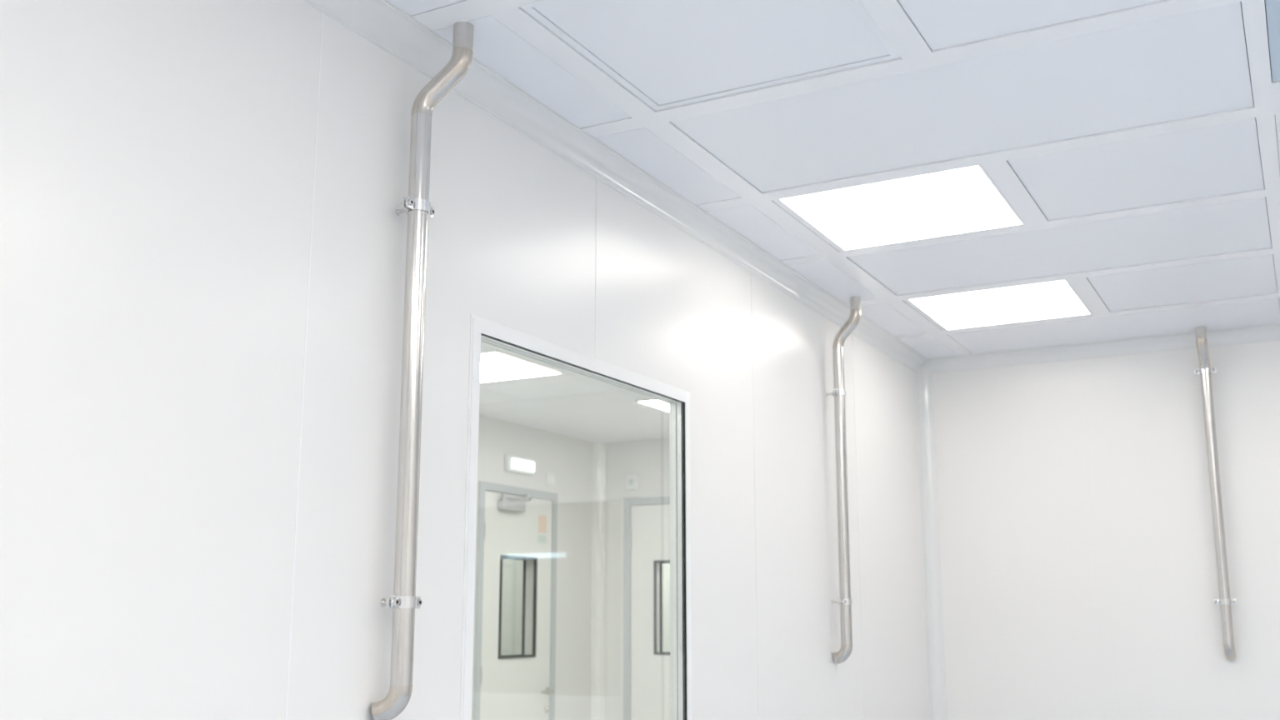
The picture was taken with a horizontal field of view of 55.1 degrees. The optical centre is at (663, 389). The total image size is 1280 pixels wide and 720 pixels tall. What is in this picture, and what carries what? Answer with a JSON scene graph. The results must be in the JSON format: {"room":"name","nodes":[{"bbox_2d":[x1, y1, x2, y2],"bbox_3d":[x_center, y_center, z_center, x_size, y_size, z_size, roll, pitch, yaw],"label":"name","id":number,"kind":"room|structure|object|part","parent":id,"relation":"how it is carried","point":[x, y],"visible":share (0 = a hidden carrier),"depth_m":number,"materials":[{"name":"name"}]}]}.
{"room":"clean room","nodes":[
{"label":"clean room","id":0,"kind":"room"},
{"bbox_2d":[0,0,929,719],"bbox_3d":[-0.509,0.592,2.500,0.051,2.700,7.570,-6,-12,27],"label":"wall","id":1,"kind":"structure","parent":0,"point":[203,237],"depth_m":2.28,"materials":[{"name":"white paint"}]},
{"bbox_2d":[371,21,473,719],"bbox_3d":[-0.477,-0.064,2.464,0.160,1.427,0.043,-2,-11,8],"label":"drain pipe","id":2,"kind":"object","parent":1,"relation":"attached to","point":[398,696],"visible":1,"depth_m":2.44,"materials":[{"name":"silver metal"}]},
{"bbox_2d":[380,595,422,608],"bbox_3d":[-0.514,0.414,2.385,0.077,0.023,0.084,-6,-12,27],"label":"clamp","id":3,"kind":"object","parent":2,"relation":"attached to","point":[393,602],"visible":0.91,"depth_m":2.36,"materials":[{"name":"metal"}]},
{"bbox_2d":[395,195,434,219],"bbox_3d":[-0.517,-0.372,2.532,0.077,0.023,0.084,-6,-12,27],"label":"clamp","id":4,"kind":"object","parent":2,"relation":"attached to","point":[408,203],"visible":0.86,"depth_m":2.50,"materials":[{"name":"metal"}]},
{"bbox_2d":[460,314,692,719],"bbox_3d":[-0.195,0.467,3.130,0.054,1.108,1.096,-6,-12,27],"label":"window","id":5,"kind":"structure","parent":1,"relation":"in","point":[482,330],"depth_m":3.41,"materials":[{"name":"white metal"}]},
{"bbox_2d":[301,0,927,372],"bbox_3d":[-0.463,-0.709,2.717,0.063,0.063,7.470,-6,-12,27],"label":"trim","id":6,"kind":"structure","parent":1,"relation":"attached to","point":[381,22],"depth_m":3.21,"materials":[{"name":"white plastic"}]},
{"bbox_2d":[832,295,861,664],"bbox_3d":[0.704,0.333,4.677,0.148,1.397,0.043,-6,-12,27],"label":"drain pipe","id":7,"kind":"object","parent":1,"relation":"attached to","point":[850,325],"visible":1,"depth_m":4.67,"materials":[{"name":"silver metal"}]},
{"bbox_2d":[825,388,845,396],"bbox_3d":[0.669,0.016,4.755,0.077,0.023,0.084,-6,-12,27],"label":"clamp","id":8,"kind":"object","parent":7,"relation":"attached to","point":[836,392],"visible":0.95,"depth_m":4.73,"materials":[{"name":"metal"}]},
{"bbox_2d":[831,598,852,604],"bbox_3d":[0.671,0.798,4.608,0.077,0.023,0.084,-6,-12,27],"label":"clamp","id":9,"kind":"object","parent":7,"relation":"attached to","point":[842,601],"visible":1,"depth_m":4.58,"materials":[{"name":"metal"}]},
{"bbox_2d":[915,365,947,719],"bbox_3d":[1.263,1.186,5.698,0.063,2.700,0.063,-6,-12,27],"label":"trim","id":10,"kind":"structure","parent":1,"relation":"attached to","point":[931,547],"depth_m":5.79,"materials":[{"name":"white plastic"}]},
{"bbox_2d":[471,414,593,719],"bbox_3d":[-2.762,1.183,5.617,1.390,2.780,9.690,-6,-12,27],"label":"wall","id":11,"kind":"structure","parent":0,"point":[571,458],"depth_m":8.22,"materials":[{"name":"white paint"}]},
{"bbox_2d":[472,480,557,719],"bbox_3d":[-0.921,1.752,7.578,0.146,2.294,0.860,-6,-12,27],"label":"door","id":12,"kind":"structure","parent":11,"relation":"in","point":[520,687],"depth_m":7.64,"materials":[{"name":"white paint"}]},
{"bbox_3d":[-0.926,0.674,7.689,0.031,0.068,0.300,-6,-12,27],"label":"closer arm","id":13,"kind":"part","parent":12,"relation":"part of","materials":[{"name":"grey"}]},
{"bbox_2d":[537,535,546,543],"bbox_3d":[-0.786,0.971,7.953,0.001,0.050,0.100,-6,-12,27],"label":"notice","id":14,"kind":"object","parent":12,"relation":"attached to","point":[541,538],"visible":1,"depth_m":7.95,"materials":[{"name":"green paper"}]},
{"bbox_2d":[538,515,546,533],"bbox_3d":[-0.785,0.875,7.972,0.001,0.115,0.096,-6,-12,27],"label":"notice","id":15,"kind":"object","parent":12,"relation":"attached to","point":[542,518],"visible":1,"depth_m":7.97,"materials":[{"name":"orange paper"}]},
{"bbox_3d":[-0.744,1.917,7.792,0.056,0.052,0.151,-6,-12,27],"label":"handle","id":16,"kind":"part","parent":12,"relation":"part of","materials":[{"name":"metal"}]},
{"bbox_2d":[504,454,534,475],"bbox_3d":[-0.904,0.479,7.776,0.052,0.105,0.290,-6,-12,27],"label":"wall lamp","id":17,"kind":"object","parent":11,"relation":"attached to","point":[512,463],"visible":1,"depth_m":7.73,"materials":[{"name":"white plastic"}]},
{"bbox_2d":[511,457,534,472],"bbox_3d":[-0.887,0.479,7.773,0.018,0.067,0.246,-6,-12,27],"label":"diffuser","id":18,"kind":"object","parent":17,"relation":"attached to","point":[518,464],"depth_m":7.76,"materials":[{"name":"white plastic"}]},
{"bbox_2d":[545,472,555,486],"bbox_3d":[-0.741,0.594,8.098,0.027,0.085,0.085,-6,-12,27],"label":"wall switch","id":19,"kind":"object","parent":11,"relation":"attached to","point":[550,477],"visible":1,"depth_m":8.08,"materials":[{"name":"white plastic"}]},
{"bbox_2d":[590,442,605,719],"bbox_3d":[-0.448,1.700,8.413,0.063,2.700,0.063,-6,-12,27],"label":"trim","id":20,"kind":"structure","parent":11,"relation":"attached to","point":[598,482],"depth_m":8.50,"materials":[{"name":"white plastic"}]},
{"bbox_2d":[479,341,669,442],"bbox_3d":[-1.228,-0.444,4.427,2.800,0.050,8.520,-6,-12,27],"label":"ceiling","id":21,"kind":"structure","parent":0,"point":[572,404],"depth_m":7.23,"materials":[{"name":"white ceramic"}]},
{"bbox_2d":[480,349,564,383],"bbox_3d":[-0.901,-0.105,6.068,0.600,0.012,0.590,-6,-12,27],"label":"recessed light","id":22,"kind":"object","parent":21,"relation":"in","point":[496,365],"visible":0.51,"depth_m":6.06,"materials":[{"name":"white plastic"}]},
{"bbox_2d":[635,398,669,412],"bbox_3d":[0.244,0.086,7.109,0.600,0.012,0.590,-6,-12,27],"label":"recessed light","id":23,"kind":"object","parent":21,"relation":"in","point":[652,402],"visible":0.24,"depth_m":7.06,"materials":[{"name":"white plastic"}]},
{"bbox_2d":[604,437,669,719],"bbox_3d":[1.132,1.708,8.476,2.800,2.780,1.520,-6,-12,27],"label":"wall","id":24,"kind":"structure","parent":0,"point":[648,459],"depth_m":8.48,"materials":[{"name":"white paint"}]},
{"bbox_2d":[625,475,638,489],"bbox_3d":[-0.218,0.644,8.507,0.085,0.100,0.027,-6,-12,27],"label":"wall switch","id":25,"kind":"object","parent":24,"relation":"attached to","point":[632,481],"visible":1,"depth_m":8.50,"materials":[{"name":"white plastic"}]},
{"bbox_2d":[623,495,670,719],"bbox_3d":[0.123,1.852,8.128,0.860,2.294,0.146,-6,-12,27],"label":"door","id":26,"kind":"structure","parent":24,"relation":"in","point":[647,684],"depth_m":8.32,"materials":[{"name":"white paint"}]},
{"bbox_2d":[386,0,1279,358],"bbox_3d":[1.241,-0.939,1.849,3.914,0.060,7.470,-6,-12,27],"label":"ceiling","id":27,"kind":"structure","parent":0,"point":[1133,143],"depth_m":3.10,"materials":[{"name":"white ceramic"}]},
{"bbox_3d":[-0.606,-0.841,2.257,0.167,0.027,0.596,-6,-12,27],"label":"panel","id":28,"kind":"part","parent":27,"relation":"part of","materials":[{"name":"white ceramic"}]},
{"bbox_3d":[-0.293,-0.733,2.842,0.167,0.027,0.596,-6,-12,27],"label":"panel","id":29,"kind":"part","parent":27,"relation":"part of","materials":[{"name":"white metal"}]},
{"bbox_3d":[0.017,-0.625,3.423,0.167,0.027,0.595,-6,-12,27],"label":"panel","id":30,"kind":"part","parent":27,"relation":"part of","materials":[{"name":"white metal"}]},
{"bbox_3d":[0.118,-0.775,2.630,0.623,0.024,0.598,-6,-12,27],"label":"panel frame","id":31,"kind":"part","parent":27,"relation":"part of","materials":[{"name":"white metal"}]},
{"bbox_3d":[0.118,-0.777,2.630,0.582,0.021,0.557,-6,-12,27],"label":"filter panel","id":32,"kind":"part","parent":27,"relation":"part of","materials":[{"name":"white metal"}]},
{"bbox_3d":[0.327,-0.517,4.003,0.167,0.027,0.590,-6,-12,27],"label":"panel","id":33,"kind":"part","parent":27,"relation":"part of","materials":[{"name":"white metal"}]},
{"bbox_3d":[0.633,-0.410,4.575,0.167,0.027,0.585,-6,-12,27],"label":"panel","id":34,"kind":"part","parent":27,"relation":"part of","materials":[{"name":"white metal"}]},
{"bbox_3d":[0.942,-0.303,5.154,0.167,0.027,0.585,-6,-12,27],"label":"panel","id":35,"kind":"part","parent":27,"relation":"part of","materials":[{"name":"white ceramic"}]},
{"bbox_2d":[773,165,1024,251],"bbox_3d":[0.739,-0.557,3.791,0.623,0.024,0.592,-6,-12,27],"label":"recessed light","id":36,"kind":"object","parent":27,"relation":"in","point":[965,200],"visible":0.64,"depth_m":3.77,"materials":[{"name":"white plastic"}]},
{"bbox_3d":[1.225,-0.204,5.683,0.167,0.027,0.485,-6,-12,27],"label":"panel","id":37,"kind":"part","parent":27,"relation":"part of","materials":[{"name":"white metal"}]},
{"bbox_3d":[0.732,-0.698,3.054,1.308,0.024,0.597,-6,-12,27],"label":"panel","id":38,"kind":"part","parent":27,"relation":"part of","materials":[{"name":"white ceramic"}]},
{"bbox_2d":[903,280,1092,330],"bbox_3d":[1.354,-0.343,4.941,0.623,0.024,0.587,-6,-12,27],"label":"recessed light","id":39,"kind":"object","parent":27,"relation":"in","point":[1058,298],"visible":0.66,"depth_m":4.92,"materials":[{"name":"white plastic"}]},
{"bbox_3d":[0.728,-0.836,2.315,0.615,0.024,0.598,-6,-12,27],"label":"panel","id":40,"kind":"part","parent":27,"relation":"part of","materials":[{"name":"white ceramic"}]},
{"bbox_3d":[1.348,-0.483,4.207,1.308,0.024,0.587,-6,-12,27],"label":"panel","id":41,"kind":"part","parent":27,"relation":"part of","materials":[{"name":"white metal"}]},
{"bbox_3d":[1.940,-0.276,5.314,1.308,0.027,0.487,-6,-12,27],"label":"panel","id":42,"kind":"part","parent":27,"relation":"part of","materials":[{"name":"white ceramic"}]},
{"bbox_3d":[1.349,-0.620,3.476,0.615,0.024,0.592,-6,-12,27],"label":"panel","id":43,"kind":"part","parent":27,"relation":"part of","materials":[{"name":"white metal"}]},
{"bbox_3d":[1.964,-0.406,4.627,0.615,0.024,0.587,-6,-12,27],"label":"panel","id":44,"kind":"part","parent":27,"relation":"part of","materials":[{"name":"white metal"}]},
{"bbox_3d":[1.594,-0.798,2.534,0.620,0.024,0.461,-6,-12,27],"label":"panel","id":45,"kind":"part","parent":27,"relation":"part of","materials":[{"name":"white metal"}]},
{"bbox_2d":[1275,114,1279,165],"bbox_3d":[1.935,-0.676,3.173,0.620,0.024,0.592,-6,-12,27],"label":"recessed light","id":46,"kind":"object","parent":27,"relation":"in","point":[1277,116],"visible":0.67,"depth_m":3.16,"materials":[{"name":"white plastic"}]},
{"bbox_2d":[931,340,1279,719],"bbox_3d":[2.994,1.026,4.868,3.914,2.700,0.050,-6,-12,27],"label":"wall","id":47,"kind":"structure","parent":0,"point":[1078,563],"depth_m":5.45,"materials":[{"name":"white paint"}]},
{"bbox_2d":[921,322,1279,373],"bbox_3d":[2.964,-0.279,5.061,3.914,0.063,0.063,-6,-12,27],"label":"trim","id":48,"kind":"structure","parent":47,"relation":"attached to","point":[1265,332],"depth_m":5.58,"materials":[{"name":"white plastic"}]},
{"bbox_2d":[1195,326,1235,660],"bbox_3d":[2.342,0.432,5.207,0.043,1.407,0.150,-6,-12,27],"label":"drain pipe","id":49,"kind":"object","parent":47,"relation":"attached to","point":[1201,334],"visible":1,"depth_m":5.21,"materials":[{"name":"silver metal"}]},
{"bbox_2d":[1194,367,1215,374],"bbox_3d":[2.359,-0.077,5.338,0.084,0.023,0.078,-6,-12,27],"label":"clamp","id":50,"kind":"object","parent":49,"relation":"attached to","point":[1212,370],"visible":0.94,"depth_m":5.31,"materials":[{"name":"metal"}]},
{"bbox_2d":[1214,599,1236,604],"bbox_3d":[2.362,0.892,5.156,0.084,0.023,0.078,-6,-12,27],"label":"clamp","id":51,"kind":"object","parent":49,"relation":"attached to","point":[1217,602],"visible":1,"depth_m":5.13,"materials":[{"name":"metal"}]}
]}

